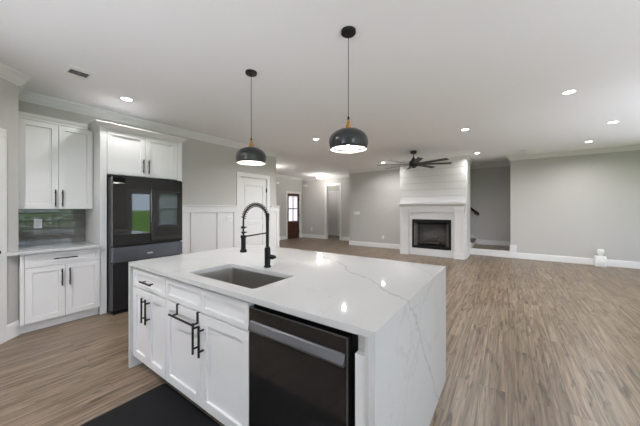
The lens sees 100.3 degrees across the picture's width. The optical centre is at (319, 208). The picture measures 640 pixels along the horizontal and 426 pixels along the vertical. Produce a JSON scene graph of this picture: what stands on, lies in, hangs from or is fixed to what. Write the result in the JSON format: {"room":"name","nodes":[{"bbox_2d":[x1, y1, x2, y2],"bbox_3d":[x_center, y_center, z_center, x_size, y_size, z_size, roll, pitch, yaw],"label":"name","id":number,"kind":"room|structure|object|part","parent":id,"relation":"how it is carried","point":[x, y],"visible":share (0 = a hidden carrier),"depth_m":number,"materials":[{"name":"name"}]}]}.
{"room":"kitchen","nodes":[
{"label":"kitchen","id":0,"kind":"room"},
{"bbox_2d":[0,78,17,324],"bbox_3d":[-3.215,-0.035,2.089,0.120,2.830,1.667,0,0,-10],"label":"wall","id":1,"kind":"structure","parent":0,"point":[8,90],"depth_m":2.84,"materials":[{"name":"grey paint"}]},
{"bbox_2d":[0,128,6,343],"bbox_3d":[-3.221,0.280,2.280,0.175,2.200,0.990,0,0,-10],"label":"door","id":2,"kind":"structure","parent":1,"relation":"in","point":[3,132],"depth_m":2.74,"materials":[{"name":"white paint"}]},
{"bbox_2d":[7,320,19,340],"bbox_3d":[-3.148,1.300,2.098,0.016,0.160,1.674,0,0,-10],"label":"baseboard","id":3,"kind":"structure","parent":1,"relation":"attached to","point":[13,329],"depth_m":2.85,"materials":[{"name":"white paint"}]},
{"bbox_2d":[0,62,30,85],"bbox_3d":[-3.112,-1.394,2.107,0.090,0.112,1.742,0,0,-10],"label":"trim","id":4,"kind":"structure","parent":1,"relation":"attached to","point":[7,73],"depth_m":2.80,"materials":[{"name":"white paint"}]},
{"bbox_2d":[18,100,275,245],"bbox_3d":[-2.534,-0.035,5.086,0.120,2.830,4.661,0,0,35],"label":"wall","id":5,"kind":"structure","parent":0,"point":[209,170],"depth_m":5.32,"materials":[{"name":"grey paint"}]},
{"bbox_2d":[18,209,84,245],"bbox_3d":[-3.550,0.236,3.525,0.013,0.456,0.695,0,0,35],"label":"tile backsplash","id":6,"kind":"structure","parent":5,"relation":"attached to","point":[58,225],"depth_m":3.52,"materials":[{"name":"grey tile"}]},
{"bbox_2d":[34,219,41,227],"bbox_3d":[-3.611,0.195,3.418,0.010,0.116,0.074,0,0,35],"label":"electrical outlet","id":7,"kind":"object","parent":6,"relation":"attached to","point":[37,222],"visible":1,"depth_m":3.42,"materials":[{"name":"white plastic"}]},
{"bbox_2d":[18,111,92,208],"bbox_3d":[-3.387,-0.550,3.418,0.394,1.115,0.678,0,0,35],"label":"upper cabinet","id":8,"kind":"object","parent":5,"relation":"attached to","point":[55,156],"visible":0.95,"depth_m":3.30,"materials":[{"name":"white paint"}]},
{"bbox_3d":[-3.364,-0.517,3.195,0.020,1.041,0.334,0,0,35],"label":"door","id":9,"kind":"part","parent":8,"relation":"part of","materials":[{"name":"white paint"}]},
{"bbox_3d":[-3.268,-1.075,3.301,0.054,0.065,0.623,0,0,35],"label":"crown molding","id":10,"kind":"part","parent":8,"relation":"part of","materials":[{"name":"white paint"}]},
{"bbox_3d":[-3.169,-0.517,3.472,0.020,1.041,0.334,0,0,35],"label":"door","id":11,"kind":"part","parent":8,"relation":"part of","materials":[{"name":"white paint"}]},
{"bbox_2d":[18,90,280,156],"bbox_3d":[-2.388,-1.394,5.111,0.090,0.112,4.631,0,0,35],"label":"trim","id":12,"kind":"structure","parent":5,"relation":"attached to","point":[26,96],"depth_m":4.12,"materials":[{"name":"white paint"}]},
{"bbox_2d":[226,216,232,220],"bbox_3d":[-1.951,0.215,5.776,0.010,0.110,0.170,0,0,35],"label":"light switch","id":13,"kind":"object","parent":5,"relation":"attached to","point":[228,218],"visible":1,"depth_m":5.76,"materials":[{"name":"white plastic"}]},
{"bbox_2d":[182,205,279,253],"bbox_3d":[-1.927,0.656,5.882,0.155,1.447,2.860,0,0,35],"label":"wainscoting","id":14,"kind":"structure","parent":5,"relation":"attached to","point":[204,227],"depth_m":5.43,"materials":[{"name":"white paint"}]},
{"bbox_2d":[236,172,269,246],"bbox_3d":[-1.597,0.280,6.368,0.175,2.200,1.005,0,0,35],"label":"door","id":15,"kind":"structure","parent":5,"relation":"in","point":[256,189],"depth_m":6.34,"materials":[{"name":"white paint"}]},
{"bbox_2d":[276,177,301,236],"bbox_3d":[-2.339,-0.035,10.869,0.120,2.830,5.260,0,0,35],"label":"wall","id":16,"kind":"structure","parent":0,"point":[284,185],"depth_m":11.80,"materials":[{"name":"grey paint"}]},
{"bbox_2d":[276,174,302,180],"bbox_3d":[-2.253,-1.394,10.808,0.090,0.112,5.020,0,0,35],"label":"trim","id":17,"kind":"structure","parent":16,"relation":"attached to","point":[277,175],"depth_m":12.04,"materials":[{"name":"white paint"}]},
{"bbox_2d":[279,234,302,239],"bbox_3d":[-2.284,1.300,10.829,0.016,0.160,5.020,0,0,35],"label":"baseboard","id":18,"kind":"structure","parent":16,"relation":"attached to","point":[280,237],"depth_m":11.77,"materials":[{"name":"white paint"}]},
{"bbox_2d":[286,191,300,238],"bbox_3d":[-1.262,0.297,12.382,0.140,2.165,1.035,0,0,35],"label":"door","id":19,"kind":"structure","parent":16,"relation":"in","point":[293,201],"depth_m":12.39,"materials":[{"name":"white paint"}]},
{"bbox_2d":[0,0,639,177],"bbox_3d":[0.807,-1.525,4.446,12.800,0.150,15.000,0,0,35],"label":"ceiling","id":20,"kind":"structure","parent":0,"point":[422,72],"depth_m":2.81,"materials":[{"name":"white paint"}]},
{"bbox_2d":[62,65,94,80],"bbox_3d":[-2.583,-1.446,2.858,0.290,0.008,0.200,0,0,35],"label":"ceiling vent","id":21,"kind":"object","parent":20,"relation":"in","point":[72,71],"visible":1,"depth_m":2.85,"materials":[{"name":"white plastic"}]},
{"bbox_2d":[120,97,132,101],"bbox_3d":[-2.559,-1.447,3.539,0.144,0.006,0.144,0,0,35],"label":"recessed light","id":22,"kind":"object","parent":20,"relation":"in","point":[122,98],"visible":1,"depth_m":3.54,"materials":[{"name":"white plastic"}]},
{"bbox_2d":[235,69,266,164],"bbox_3d":[-0.731,-0.966,2.838,0.320,0.968,0.320,0,0,35],"label":"pendant lamp","id":23,"kind":"object","parent":20,"relation":"hanging from","point":[251,155],"visible":1,"depth_m":2.74,"materials":[{"name":"black metal"}]},
{"bbox_3d":[-0.731,-0.566,2.838,0.320,0.168,0.320,0,0,35],"label":"lamp shade","id":24,"kind":"part","parent":23,"relation":"part of","materials":[{"name":"black metal"}]},
{"bbox_2d":[329,26,367,152],"bbox_3d":[0.232,-0.966,2.179,0.320,0.968,0.320,0,0,35],"label":"pendant lamp","id":25,"kind":"object","parent":20,"relation":"hanging from","point":[348,139],"visible":1,"depth_m":2.10,"materials":[{"name":"black metal"}]},
{"bbox_3d":[0.232,-0.566,2.179,0.320,0.168,0.320,0,0,35],"label":"lamp shade","id":26,"kind":"part","parent":25,"relation":"part of","materials":[{"name":"black metal"}]},
{"bbox_3d":[0.232,-1.065,2.179,0.005,0.670,0.005,0,0,13],"label":"cord","id":27,"kind":"part","parent":25,"relation":"part of","materials":[{"name":"black metal"}]},
{"bbox_2d":[377,150,451,169],"bbox_3d":[2.358,-1.235,6.733,1.720,0.430,1.720,0,0,35],"label":"ceiling fan","id":28,"kind":"object","parent":20,"relation":"hanging from","point":[413,163],"visible":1,"depth_m":6.64,"materials":[{"name":"black metal"}]},
{"bbox_3d":[2.358,-1.167,6.733,0.210,0.235,0.210,0,0,35],"label":"motor","id":29,"kind":"part","parent":28,"relation":"part of","materials":[{"name":"black metal"}]},
{"bbox_3d":[2.273,-1.115,6.248,0.121,0.033,0.805,0,0,10],"label":"blade","id":30,"kind":"part","parent":28,"relation":"part of","materials":[{"name":"black"}]},
{"bbox_3d":[2.762,-1.115,7.016,0.805,0.033,0.121,0,0,-35],"label":"blade","id":31,"kind":"part","parent":28,"relation":"part of","materials":[{"name":"black"}]},
{"bbox_3d":[2.641,-1.115,6.330,0.121,0.033,0.805,0,0,-35],"label":"blade","id":32,"kind":"part","parent":28,"relation":"part of","materials":[{"name":"black"}]},
{"bbox_3d":[2.843,-1.115,6.647,0.805,0.033,0.121,0,0,10],"label":"blade","id":33,"kind":"part","parent":28,"relation":"part of","materials":[{"name":"black"}]},
{"bbox_2d":[561,89,576,94],"bbox_3d":[3.099,-1.447,3.322,0.144,0.006,0.144,0,0,35],"label":"recessed light","id":34,"kind":"object","parent":20,"relation":"in","point":[573,90],"visible":1,"depth_m":3.32,"materials":[{"name":"white plastic"}]},
{"bbox_2d":[0,236,639,425],"bbox_3d":[0.807,1.440,4.446,12.800,0.120,15.000,0,0,35],"label":"floor","id":35,"kind":"structure","parent":0,"point":[529,342],"depth_m":2.49,"materials":[{"name":"brown wood"}]},
{"bbox_2d":[18,247,99,333],"bbox_3d":[-3.274,0.939,3.332,0.650,0.883,0.693,0,0,35],"label":"base cabinet","id":36,"kind":"object","parent":35,"relation":"on","point":[58,287],"visible":0.91,"depth_m":3.13,"materials":[{"name":"white paint"}]},
{"bbox_3d":[-3.135,0.964,3.051,0.020,0.608,0.326,0,0,35],"label":"door","id":37,"kind":"part","parent":36,"relation":"part of","materials":[{"name":"white paint"}]},
{"bbox_2d":[6,241,101,255],"bbox_3d":[-3.302,0.480,3.274,0.670,0.030,0.821,0,0,35],"label":"countertop","id":38,"kind":"structure","parent":36,"relation":"on","point":[32,249],"depth_m":3.18,"materials":[{"name":"white stone"}]},
{"bbox_3d":[-3.040,0.582,3.186,0.020,0.140,0.656,0,0,35],"label":"drawer","id":39,"kind":"part","parent":36,"relation":"part of","materials":[{"name":"white paint"}]},
{"bbox_3d":[-2.996,0.805,3.197,0.040,0.200,0.011,0,0,35],"label":"handle","id":40,"kind":"part","parent":36,"relation":"part of","materials":[{"name":"black metal"}]},
{"bbox_3d":[-2.945,0.964,3.321,0.020,0.608,0.326,0,0,35],"label":"door","id":41,"kind":"part","parent":36,"relation":"part of","materials":[{"name":"white paint"}]},
{"bbox_2d":[85,119,186,314],"bbox_3d":[-2.775,0.124,4.061,0.664,2.512,1.176,0,0,35],"label":"refrigerator surround","id":42,"kind":"object","parent":35,"relation":"on","point":[119,150],"visible":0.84,"depth_m":3.67,"materials":[{"name":"white paint"}]},
{"bbox_3d":[-3.083,0.160,3.671,0.609,2.440,0.072,0,0,35],"label":"panel","id":43,"kind":"part","parent":42,"relation":"part of","materials":[{"name":"white paint"}]},
{"bbox_3d":[-2.689,-0.753,3.720,0.020,0.583,0.455,0,0,35],"label":"door","id":44,"kind":"part","parent":42,"relation":"part of","materials":[{"name":"white paint"}]},
{"bbox_3d":[-2.775,-1.094,4.061,0.664,0.076,1.176,0,0,35],"label":"crown molding","id":45,"kind":"part","parent":42,"relation":"part of","materials":[{"name":"white paint"}]},
{"bbox_3d":[-2.425,-0.753,4.095,0.020,0.583,0.455,0,0,35],"label":"door","id":46,"kind":"part","parent":42,"relation":"part of","materials":[{"name":"white paint"}]},
{"bbox_3d":[-2.511,0.160,4.483,0.609,2.440,0.072,0,0,35],"label":"panel","id":47,"kind":"part","parent":42,"relation":"part of","materials":[{"name":"white paint"}]},
{"bbox_2d":[107,175,181,314],"bbox_3d":[-2.713,0.475,4.014,0.762,1.810,0.896,0,0,35],"label":"refrigerator","id":48,"kind":"object","parent":35,"relation":"on","point":[144,216],"visible":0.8,"depth_m":3.64,"materials":[{"name":"black metal"}]},
{"bbox_3d":[-2.557,0.040,3.628,0.060,0.910,0.445,0,0,35],"label":"door","id":49,"kind":"part","parent":48,"relation":"part of","materials":[{"name":"black glass"}]},
{"bbox_3d":[-2.428,1.024,3.813,0.060,0.612,0.896,0,0,35],"label":"freezer drawer","id":50,"kind":"part","parent":48,"relation":"part of","materials":[{"name":"black metal"}]},
{"bbox_3d":[-2.428,0.609,3.813,0.060,0.193,0.896,0,0,35],"label":"drawer","id":51,"kind":"part","parent":48,"relation":"part of","materials":[{"name":"grey metal"}]},
{"bbox_3d":[-2.298,0.040,3.997,0.060,0.910,0.445,0,0,35],"label":"door","id":52,"kind":"part","parent":48,"relation":"part of","materials":[{"name":"black glass"}]},
{"bbox_2d":[133,267,166,379],"bbox_3d":[-1.228,0.939,2.384,0.584,0.883,0.640,0,0,35],"label":"base cabinet","id":53,"kind":"object","parent":35,"relation":"on","point":[149,288],"visible":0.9,"depth_m":2.13,"materials":[{"name":"white paint"}]},
{"bbox_3d":[-1.502,0.978,2.246,0.287,0.599,0.020,0,0,35],"label":"door","id":54,"kind":"part","parent":53,"relation":"part of","materials":[{"name":"white paint"}]},
{"bbox_3d":[-1.428,0.820,2.158,0.011,0.200,0.040,0,0,35],"label":"handle","id":55,"kind":"part","parent":53,"relation":"part of","materials":[{"name":"black metal"}]},
{"bbox_3d":[-1.379,0.595,2.123,0.200,0.011,0.040,0,0,35],"label":"handle","id":56,"kind":"part","parent":53,"relation":"part of","materials":[{"name":"black metal"}]},
{"bbox_3d":[-1.373,0.820,2.119,0.011,0.200,0.040,0,0,35],"label":"handle","id":57,"kind":"part","parent":53,"relation":"part of","materials":[{"name":"black metal"}]},
{"bbox_3d":[-1.383,0.591,2.163,0.578,0.154,0.020,0,0,35],"label":"drawer","id":58,"kind":"part","parent":53,"relation":"part of","materials":[{"name":"white paint"}]},
{"bbox_3d":[-1.264,0.978,2.079,0.287,0.599,0.020,0,0,35],"label":"door","id":59,"kind":"part","parent":53,"relation":"part of","materials":[{"name":"white paint"}]},
{"bbox_2d":[80,383,220,425],"bbox_3d":[-0.632,1.373,1.321,1.855,0.014,0.603,0,0,35],"label":"floor mat","id":60,"kind":"object","parent":35,"relation":"on","point":[162,405],"visible":1,"depth_m":1.78,"materials":[{"name":"black rubber"}]},
{"bbox_2d":[166,277,253,425],"bbox_3d":[-0.606,0.939,1.946,0.932,0.883,0.640,0,0,35],"label":"base cabinet","id":61,"kind":"object","parent":35,"relation":"on","point":[207,361],"visible":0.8,"depth_m":1.66,"materials":[{"name":"white paint"}]},
{"bbox_3d":[-0.952,0.591,1.859,0.461,0.154,0.020,0,0,35],"label":"false drawer","id":62,"kind":"part","parent":61,"relation":"part of","materials":[{"name":"white paint"}]},
{"bbox_2d":[168,303,199,326],"bbox_3d":[-0.914,0.713,1.806,0.325,0.074,0.069,0,0,35],"label":"door towel bar","id":63,"kind":"object","parent":61,"relation":"hanging from","point":[198,312],"visible":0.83,"depth_m":1.75,"materials":[{"name":"black metal"}]},
{"bbox_3d":[-0.952,0.978,1.859,0.461,0.599,0.020,0,0,35],"label":"door","id":64,"kind":"part","parent":61,"relation":"part of","materials":[{"name":"white paint"}]},
{"bbox_3d":[-0.807,0.835,1.720,0.011,0.200,0.040,0,0,35],"label":"handle","id":65,"kind":"part","parent":61,"relation":"part of","materials":[{"name":"black metal"}]},
{"bbox_3d":[-0.751,0.835,1.681,0.011,0.200,0.040,0,0,35],"label":"handle","id":66,"kind":"part","parent":61,"relation":"part of","materials":[{"name":"black metal"}]},
{"bbox_3d":[-0.572,0.978,1.591,0.461,0.599,0.020,0,0,35],"label":"door","id":67,"kind":"part","parent":61,"relation":"part of","materials":[{"name":"white paint"}]},
{"bbox_3d":[-0.572,0.591,1.591,0.461,0.154,0.020,0,0,35],"label":"false drawer","id":68,"kind":"part","parent":61,"relation":"part of","materials":[{"name":"white paint"}]},
{"bbox_2d":[128,244,445,425],"bbox_3d":[-0.326,0.922,2.236,2.292,0.915,1.400,0,0,35],"label":"countertop","id":69,"kind":"structure","parent":35,"relation":"on","point":[399,306],"depth_m":1.57,"materials":[{"name":"white stone"}]},
{"bbox_3d":[-1.251,0.938,2.887,0.030,0.885,1.400,0,0,35],"label":"waterfall panel","id":70,"kind":"part","parent":69,"relation":"part of","materials":[{"name":"white stone"}]},
{"bbox_2d":[197,268,286,288],"bbox_3d":[-0.565,0.608,1.894,0.765,0.224,0.437,0,0,35],"label":"sink","id":71,"kind":"object","parent":69,"relation":"in","point":[240,277],"visible":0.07,"depth_m":2.13,"materials":[{"name":"silver metal"}]},
{"bbox_2d":[240,203,275,267],"bbox_3d":[-0.458,0.210,2.010,0.122,0.510,0.290,0,0,35],"label":"kitchen faucet","id":72,"kind":"object","parent":69,"relation":"on","point":[267,256],"visible":1,"depth_m":2.08,"materials":[{"name":"black metal"}]},
{"bbox_3d":[-0.491,0.200,2.018,0.040,0.026,0.256,0,0,35],"label":"holder arm","id":73,"kind":"part","parent":72,"relation":"part of","materials":[{"name":"black metal"}]},
{"bbox_3d":[-0.374,0.380,2.091,0.077,0.037,0.038,0,0,35],"label":"lever handle","id":74,"kind":"part","parent":72,"relation":"part of","materials":[{"name":"black metal"}]},
{"bbox_3d":[0.598,0.938,1.585,0.030,0.885,1.400,0,0,35],"label":"waterfall panel","id":75,"kind":"part","parent":69,"relation":"part of","materials":[{"name":"white stone"}]},
{"bbox_2d":[248,304,357,425],"bbox_3d":[0.042,0.943,1.499,0.634,0.875,0.624,0,0,35],"label":"dishwasher","id":76,"kind":"object","parent":35,"relation":"on","point":[302,371],"visible":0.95,"depth_m":1.24,"materials":[{"name":"black metal"}]},
{"bbox_3d":[-0.139,0.624,1.257,0.582,0.052,0.020,0,0,35],"label":"handle","id":77,"kind":"part","parent":76,"relation":"part of","materials":[{"name":"silver metal"}]},
{"bbox_2d":[355,335,367,425],"bbox_3d":[-0.529,0.939,1.948,2.228,0.883,0.664,0,0,35],"label":"panel","id":78,"kind":"object","parent":35,"relation":"on","point":[361,356],"visible":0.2,"depth_m":1.06,"materials":[{"name":"white paint"}]},
{"bbox_2d":[398,203,466,259],"bbox_3d":[3.193,0.613,7.713,1.830,1.535,0.190,0,0,35],"label":"fireplace mantel","id":79,"kind":"object","parent":35,"relation":"on","point":[455,212],"visible":1,"depth_m":7.64,"materials":[{"name":"white paint"}]},
{"bbox_3d":[2.598,0.695,8.154,0.264,1.370,0.155,0,0,35],"label":"leg","id":80,"kind":"part","parent":79,"relation":"part of","materials":[{"name":"white paint"}]},
{"bbox_2d":[412,219,450,250],"bbox_3d":[3.335,0.745,7.916,1.066,0.850,0.445,0,0,35],"label":"fireplace insert","id":81,"kind":"object","parent":79,"relation":"in","point":[423,229],"visible":1,"depth_m":7.99,"materials":[{"name":"black metal"}]},
{"bbox_3d":[3.317,1.090,7.889,0.600,0.040,0.060,0,0,35],"label":"burner","id":82,"kind":"part","parent":81,"relation":"part of","materials":[{"name":"black metal"}]},
{"bbox_2d":[423,238,442,245],"bbox_3d":[3.359,0.984,7.945,0.552,0.243,0.220,0,0,35],"label":"log","id":83,"kind":"object","parent":81,"relation":"in","point":[429,241],"visible":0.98,"depth_m":7.89,"materials":[{"name":"wood"}]},
{"bbox_3d":[3.233,0.740,7.771,1.400,1.280,0.050,0,0,35],"label":"surround panel","id":84,"kind":"part","parent":79,"relation":"part of","materials":[{"name":"white paint"}]},
{"bbox_2d":[398,203,466,204],"bbox_3d":[3.193,-0.138,7.713,1.830,0.035,0.190,0,0,35],"label":"shelf","id":85,"kind":"object","parent":79,"relation":"attached to","point":[398,203],"depth_m":7.61,"materials":[{"name":"white paint"}]},
{"bbox_3d":[3.200,-0.090,7.723,1.810,0.060,0.165,0,0,35],"label":"cornice","id":86,"kind":"part","parent":79,"relation":"part of","materials":[{"name":"white paint"}]},
{"bbox_3d":[3.808,0.695,7.302,0.264,1.370,0.155,0,0,35],"label":"leg","id":87,"kind":"part","parent":79,"relation":"part of","materials":[{"name":"white paint"}]},
{"bbox_2d":[594,249,606,266],"bbox_3d":[6.688,1.175,6.372,0.196,0.410,0.157,0,0,35],"label":"container","id":88,"kind":"object","parent":35,"relation":"on","point":[600,260],"visible":1,"depth_m":6.32,"materials":[{"name":"white plastic"}]},
{"bbox_2d":[302,177,348,236],"bbox_3d":[0.489,-0.035,12.020,3.420,2.830,0.120,0,0,35],"label":"wall","id":89,"kind":"structure","parent":0,"point":[313,196],"depth_m":12.34,"materials":[{"name":"grey paint"}]},
{"bbox_2d":[303,174,348,180],"bbox_3d":[0.429,-1.394,11.934,3.180,0.112,0.090,0,0,35],"label":"trim","id":90,"kind":"structure","parent":89,"relation":"attached to","point":[346,175],"depth_m":11.96,"materials":[{"name":"white paint"}]},
{"bbox_2d":[303,234,348,240],"bbox_3d":[0.450,1.300,11.964,3.180,0.160,0.016,0,0,35],"label":"baseboard","id":91,"kind":"structure","parent":89,"relation":"attached to","point":[304,235],"depth_m":12.32,"materials":[{"name":"white paint"}]},
{"bbox_2d":[325,183,340,239],"bbox_3d":[0.606,0.130,11.926,0.880,2.500,0.140,0,0,35],"label":"door frame","id":92,"kind":"structure","parent":89,"relation":"in","point":[330,184],"depth_m":12.07,"materials":[{"name":"white paint"}]},
{"bbox_2d":[328,186,338,190],"bbox_3d":[1.005,-0.035,13.308,2.920,2.830,0.120,0,0,35],"label":"wall","id":93,"kind":"structure","parent":0,"point":[330,188],"depth_m":13.46,"materials":[{"name":"grey paint"}]},
{"bbox_2d":[328,191,338,235],"bbox_3d":[0.680,0.250,13.524,0.880,2.260,0.140,0,0,35],"label":"door","id":94,"kind":"structure","parent":93,"relation":"in","point":[333,196],"depth_m":13.49,"materials":[{"name":"white paint"}]},
{"bbox_2d":[349,169,399,243],"bbox_3d":[2.101,-0.035,9.540,2.310,2.830,0.120,0,0,35],"label":"wall","id":95,"kind":"structure","parent":0,"point":[373,194],"depth_m":9.55,"materials":[{"name":"grey paint"}]},
{"bbox_2d":[346,165,399,172],"bbox_3d":[1.954,-1.394,9.515,2.280,0.112,0.090,0,0,35],"label":"trim","id":96,"kind":"structure","parent":95,"relation":"attached to","point":[388,167],"depth_m":9.54,"materials":[{"name":"white paint"}]},
{"bbox_2d":[349,241,399,248],"bbox_3d":[2.006,1.300,9.524,2.206,0.160,0.016,0,0,35],"label":"baseboard","id":97,"kind":"structure","parent":95,"relation":"attached to","point":[358,243],"depth_m":9.53,"materials":[{"name":"white paint"}]},
{"bbox_2d":[401,166,465,252],"bbox_3d":[3.285,-0.035,7.862,1.800,2.830,0.120,0,0,35],"label":"wall","id":98,"kind":"structure","parent":0,"point":[464,166],"depth_m":7.61,"materials":[{"name":"white paint"}]},
{"bbox_2d":[400,159,465,258],"bbox_3d":[3.247,0.021,7.807,1.800,2.718,0.016,0,0,35],"label":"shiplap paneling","id":99,"kind":"structure","parent":98,"relation":"attached to","point":[440,191],"depth_m":7.74,"materials":[{"name":"white paint"}]},
{"bbox_2d":[397,155,468,165],"bbox_3d":[3.225,-1.394,7.776,1.980,0.112,0.090,0,0,35],"label":"trim","id":100,"kind":"structure","parent":98,"relation":"attached to","point":[461,157],"depth_m":7.50,"materials":[{"name":"white paint"}]},
{"bbox_2d":[400,159,469,252],"bbox_3d":[3.517,0.015,8.191,1.830,2.730,0.956,0,0,35],"label":"trim","id":101,"kind":"structure","parent":98,"relation":"attached to","point":[467,161],"depth_m":7.46,"materials":[{"name":"white paint"}]},
{"bbox_2d":[470,166,509,243],"bbox_3d":[4.954,-0.035,9.244,2.897,2.830,0.120,0,0,35],"label":"wall","id":102,"kind":"structure","parent":0,"point":[489,187],"depth_m":8.73,"materials":[{"name":"grey paint"}]},
{"bbox_2d":[470,162,508,168],"bbox_3d":[4.893,-1.394,9.158,2.657,0.112,0.090,0,0,35],"label":"trim","id":103,"kind":"structure","parent":102,"relation":"attached to","point":[494,164],"depth_m":8.72,"materials":[{"name":"white paint"}]},
{"bbox_2d":[470,233,509,245],"bbox_3d":[5.037,0.510,9.102,2.356,1.360,0.016,0,0,35],"label":"baseboard","id":104,"kind":"structure","parent":102,"relation":"attached to","point":[485,242],"depth_m":8.70,"materials":[{"name":"white paint"}]},
{"bbox_2d":[472,244,509,250],"bbox_3d":[5.266,1.202,8.247,0.995,0.024,1.150,0,0,35],"label":"floor","id":105,"kind":"structure","parent":0,"point":[477,246],"depth_m":8.15,"materials":[{"name":"brown wood"}]},
{"bbox_2d":[470,238,475,247],"bbox_3d":[4.380,0.728,8.917,1.375,0.925,1.045,0,0,35],"label":"staircase","id":106,"kind":"structure","parent":105,"relation":"on","point":[472,240],"depth_m":8.40,"materials":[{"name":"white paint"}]},
{"bbox_2d":[510,150,639,261],"bbox_3d":[7.162,-0.035,6.283,4.363,2.830,0.120,0,0,35],"label":"wall","id":107,"kind":"structure","parent":0,"point":[576,205],"depth_m":6.69,"materials":[{"name":"grey paint"}]},
{"bbox_2d":[470,248,509,257],"bbox_3d":[5.262,1.287,8.241,0.997,0.186,1.165,0,0,35],"label":"trim","id":108,"kind":"structure","parent":107,"relation":"attached to","point":[486,252],"depth_m":7.75,"materials":[{"name":"white paint"}]},
{"bbox_2d":[507,144,639,160],"bbox_3d":[7.015,-1.394,6.257,4.333,0.112,0.090,0,0,35],"label":"trim","id":109,"kind":"structure","parent":107,"relation":"attached to","point":[629,147],"depth_m":6.66,"materials":[{"name":"white paint"}]},
{"bbox_2d":[510,245,639,268],"bbox_3d":[7.066,1.198,6.266,4.260,0.365,0.018,0,0,35],"label":"baseboard","id":110,"kind":"structure","parent":107,"relation":"attached to","point":[513,248],"depth_m":6.80,"materials":[{"name":"white paint"}]},
{"bbox_3d":[4.226,-0.035,7.738,0.120,2.830,1.000,0,0,35],"label":"wall","id":111,"kind":"structure","parent":0,"visible":0},
{"bbox_2d":[467,155,473,163],"bbox_3d":[4.311,-1.394,7.678,0.090,0.112,1.180,0,0,35],"label":"trim","id":112,"kind":"structure","parent":111,"relation":"attached to","point":[469,158],"depth_m":7.65,"materials":[{"name":"white paint"}]},
{"bbox_3d":[-3.612,-0.035,3.068,0.681,2.830,0.120,0,0,35],"label":"wall","id":113,"kind":"structure","parent":0,"visible":0},
{"bbox_2d":[18,80,29,92],"bbox_3d":[-3.487,-1.394,3.108,0.598,0.112,0.090,0,0,35],"label":"trim","id":114,"kind":"structure","parent":113,"relation":"attached to","point":[21,88],"depth_m":3.05,"materials":[{"name":"white paint"}]}
]}

